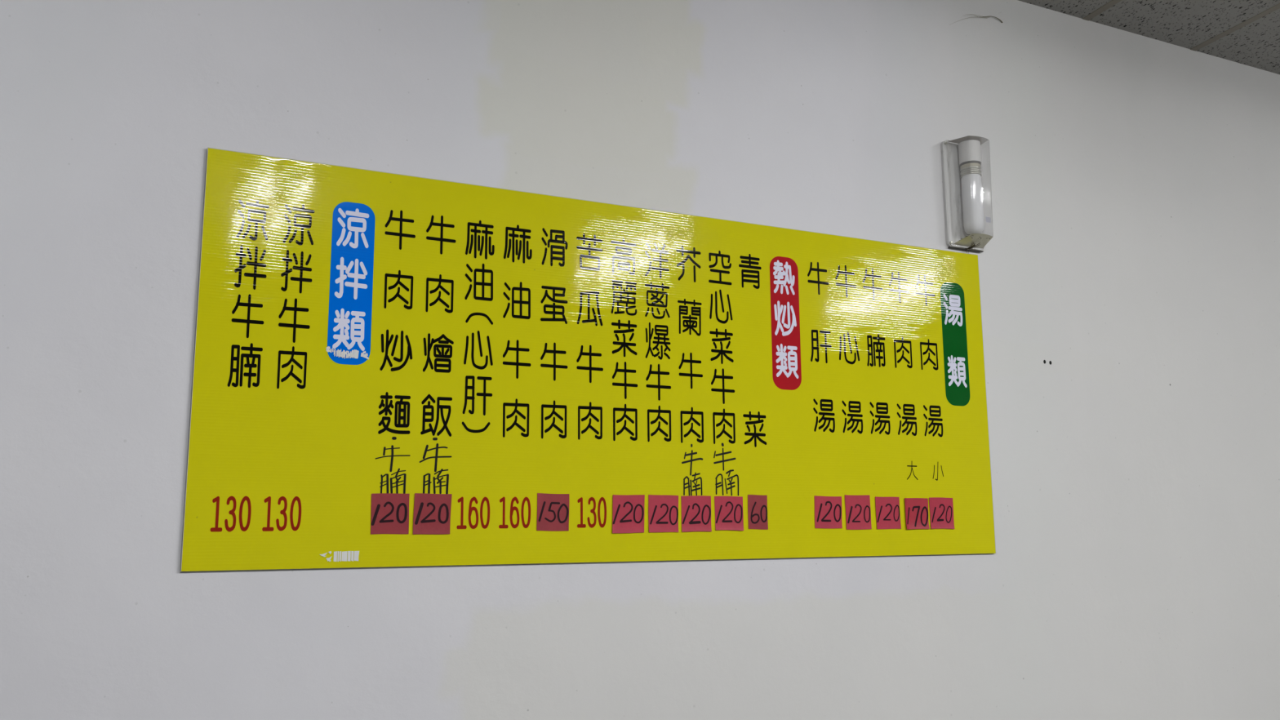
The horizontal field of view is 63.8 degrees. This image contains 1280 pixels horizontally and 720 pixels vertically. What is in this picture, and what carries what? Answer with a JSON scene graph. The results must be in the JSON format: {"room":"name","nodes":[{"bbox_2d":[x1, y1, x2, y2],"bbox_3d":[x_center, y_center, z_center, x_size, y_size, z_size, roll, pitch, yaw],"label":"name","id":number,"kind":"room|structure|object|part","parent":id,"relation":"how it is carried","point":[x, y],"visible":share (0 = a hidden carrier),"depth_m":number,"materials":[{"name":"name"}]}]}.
{"room":"restaurant","nodes":[
{"label":"restaurant","id":0,"kind":"room"},
{"bbox_2d":[0,0,1279,719],"bbox_3d":[0.720,0.248,3.138,12.600,3.606,0.151,4,-10,-25],"label":"wall","id":1,"kind":"structure","parent":0,"point":[1129,270],"depth_m":2.82,"materials":[{"name":"white paint"}]},
{"bbox_2d":[180,146,995,571],"bbox_3d":[0.055,0.056,2.760,2.300,0.948,0.009,4,-10,-25],"label":"menu sign","id":2,"kind":"object","parent":1,"relation":"attached to","point":[519,345],"visible":1,"depth_m":2.62,"materials":[{"name":"yellow plastic"}]},
{"bbox_2d":[320,551,359,561],"bbox_3d":[-0.683,0.446,2.335,0.088,0.024,0.002,4,-10,-25],"label":"tape","id":3,"kind":"object","parent":2,"relation":"attached to","point":[350,553],"visible":1,"depth_m":2.34,"materials":[{"name":"grey paper"}]},
{"bbox_2d":[325,346,368,359],"bbox_3d":[-0.685,-0.016,2.409,0.101,0.027,0.002,4,-10,-25],"label":"tape","id":4,"kind":"object","parent":2,"relation":"attached to","point":[354,353],"visible":1,"depth_m":2.41,"materials":[{"name":"grey paper"}]},
{"bbox_2d":[370,493,409,534],"bbox_3d":[-0.583,0.358,2.397,0.089,0.094,0.001,4,-10,-25],"label":"slip","id":5,"kind":"object","parent":2,"relation":"attached to","point":[389,511],"visible":1,"depth_m":2.40,"materials":[{"name":"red paper"}]},
{"bbox_2d":[413,493,452,534],"bbox_3d":[-0.492,0.365,2.439,0.091,0.096,0.002,4,-10,-25],"label":"slip","id":6,"kind":"object","parent":2,"relation":"attached to","point":[432,512],"visible":1,"depth_m":2.44,"materials":[{"name":"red paper"}]},
{"bbox_2d":[537,493,568,531],"bbox_3d":[-0.217,0.380,2.570,0.086,0.094,0.002,4,-10,-25],"label":"slip","id":7,"kind":"object","parent":2,"relation":"attached to","point":[553,509],"visible":1,"depth_m":2.57,"materials":[{"name":"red paper"}]},
{"bbox_2d":[612,494,644,533],"bbox_3d":[-0.029,0.398,2.657,0.093,0.098,0.004,4,-10,-25],"label":"slip","id":8,"kind":"object","parent":2,"relation":"attached to","point":[628,510],"visible":1,"depth_m":2.66,"materials":[{"name":"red paper"}]},
{"bbox_2d":[648,494,678,532],"bbox_3d":[0.062,0.403,2.701,0.089,0.097,0.002,4,-10,-25],"label":"slip","id":9,"kind":"object","parent":2,"relation":"attached to","point":[663,509],"visible":1,"depth_m":2.70,"materials":[{"name":"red paper"}]},
{"bbox_2d":[680,495,711,532],"bbox_3d":[0.151,0.410,2.742,0.090,0.096,0.003,4,-10,-25],"label":"slip","id":10,"kind":"object","parent":2,"relation":"attached to","point":[695,509],"visible":1,"depth_m":2.74,"materials":[{"name":"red paper"}]},
{"bbox_2d":[714,496,743,530],"bbox_3d":[0.242,0.415,2.785,0.089,0.093,0.003,4,-10,-25],"label":"slip","id":11,"kind":"object","parent":2,"relation":"attached to","point":[729,515],"visible":1,"depth_m":2.79,"materials":[{"name":"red paper"}]},
{"bbox_2d":[747,494,768,529],"bbox_3d":[0.324,0.418,2.825,0.063,0.095,0.001,4,-10,-25],"label":"slip","id":12,"kind":"object","parent":2,"relation":"attached to","point":[757,504],"visible":1,"depth_m":2.83,"materials":[{"name":"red paper"}]},
{"bbox_2d":[813,495,842,528],"bbox_3d":[0.536,0.433,2.925,0.095,0.092,0.002,4,-10,-25],"label":"slip","id":13,"kind":"object","parent":2,"relation":"attached to","point":[828,509],"visible":1,"depth_m":2.92,"materials":[{"name":"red paper"}]},
{"bbox_2d":[844,494,871,529],"bbox_3d":[0.630,0.440,2.969,0.091,0.099,0.002,4,-10,-25],"label":"slip","id":14,"kind":"object","parent":2,"relation":"attached to","point":[858,511],"visible":1,"depth_m":2.97,"materials":[{"name":"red paper"}]},
{"bbox_2d":[875,496,901,528],"bbox_3d":[0.727,0.448,3.014,0.090,0.094,0.002,4,-10,-25],"label":"slip","id":15,"kind":"object","parent":2,"relation":"attached to","point":[887,508],"visible":1,"depth_m":3.02,"materials":[{"name":"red paper"}]},
{"bbox_2d":[904,497,929,529],"bbox_3d":[0.825,0.457,3.058,0.090,0.092,0.006,4,-10,-25],"label":"slip","id":16,"kind":"object","parent":2,"relation":"attached to","point":[916,508],"visible":1,"depth_m":3.06,"materials":[{"name":"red paper"}]},
{"bbox_2d":[928,497,954,528],"bbox_3d":[0.910,0.462,3.099,0.092,0.094,0.004,4,-10,-25],"label":"slip","id":17,"kind":"object","parent":2,"relation":"attached to","point":[941,508],"visible":1,"depth_m":3.10,"materials":[{"name":"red paper"}]},
{"bbox_2d":[940,135,993,253],"bbox_3d":[1.063,-0.531,3.292,0.146,0.371,0.103,4,-10,-25],"label":"wall lamp","id":18,"kind":"object","parent":1,"relation":"attached to","point":[961,157],"visible":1,"depth_m":3.29,"materials":[{"name":"grey plastic"}]},
{"bbox_2d":[960,160,980,168],"bbox_3d":[1.064,-0.622,3.312,0.064,0.019,0.064,4,-10,-25],"label":"socket","id":19,"kind":"object","parent":18,"relation":"attached to","point":[963,164],"depth_m":3.29,"materials":[{"name":"grey"}]},
{"bbox_3d":[1.065,-0.494,3.292,0.063,0.194,0.063,4,-10,-25],"label":"bulb","id":20,"kind":"part","parent":18,"relation":"part of","materials":[{"name":"white glass"}]},
{"bbox_2d":[952,12,1002,23],"bbox_3d":[1.141,-1.159,3.486,0.242,0.100,0.006,4,-10,-25],"label":"cobweb","id":21,"kind":"object","parent":1,"relation":"attached to","point":[1000,12],"visible":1,"depth_m":3.50,"materials":[{"name":"beige"}]},
{"bbox_2d":[1017,0,1279,74],"bbox_3d":[2.558,-1.923,-0.442,12.400,0.017,8.448,4,-10,-25],"label":"ceiling","id":22,"kind":"structure","parent":0,"point":[1244,32],"depth_m":3.75,"materials":[{"name":"tile"}]}
]}

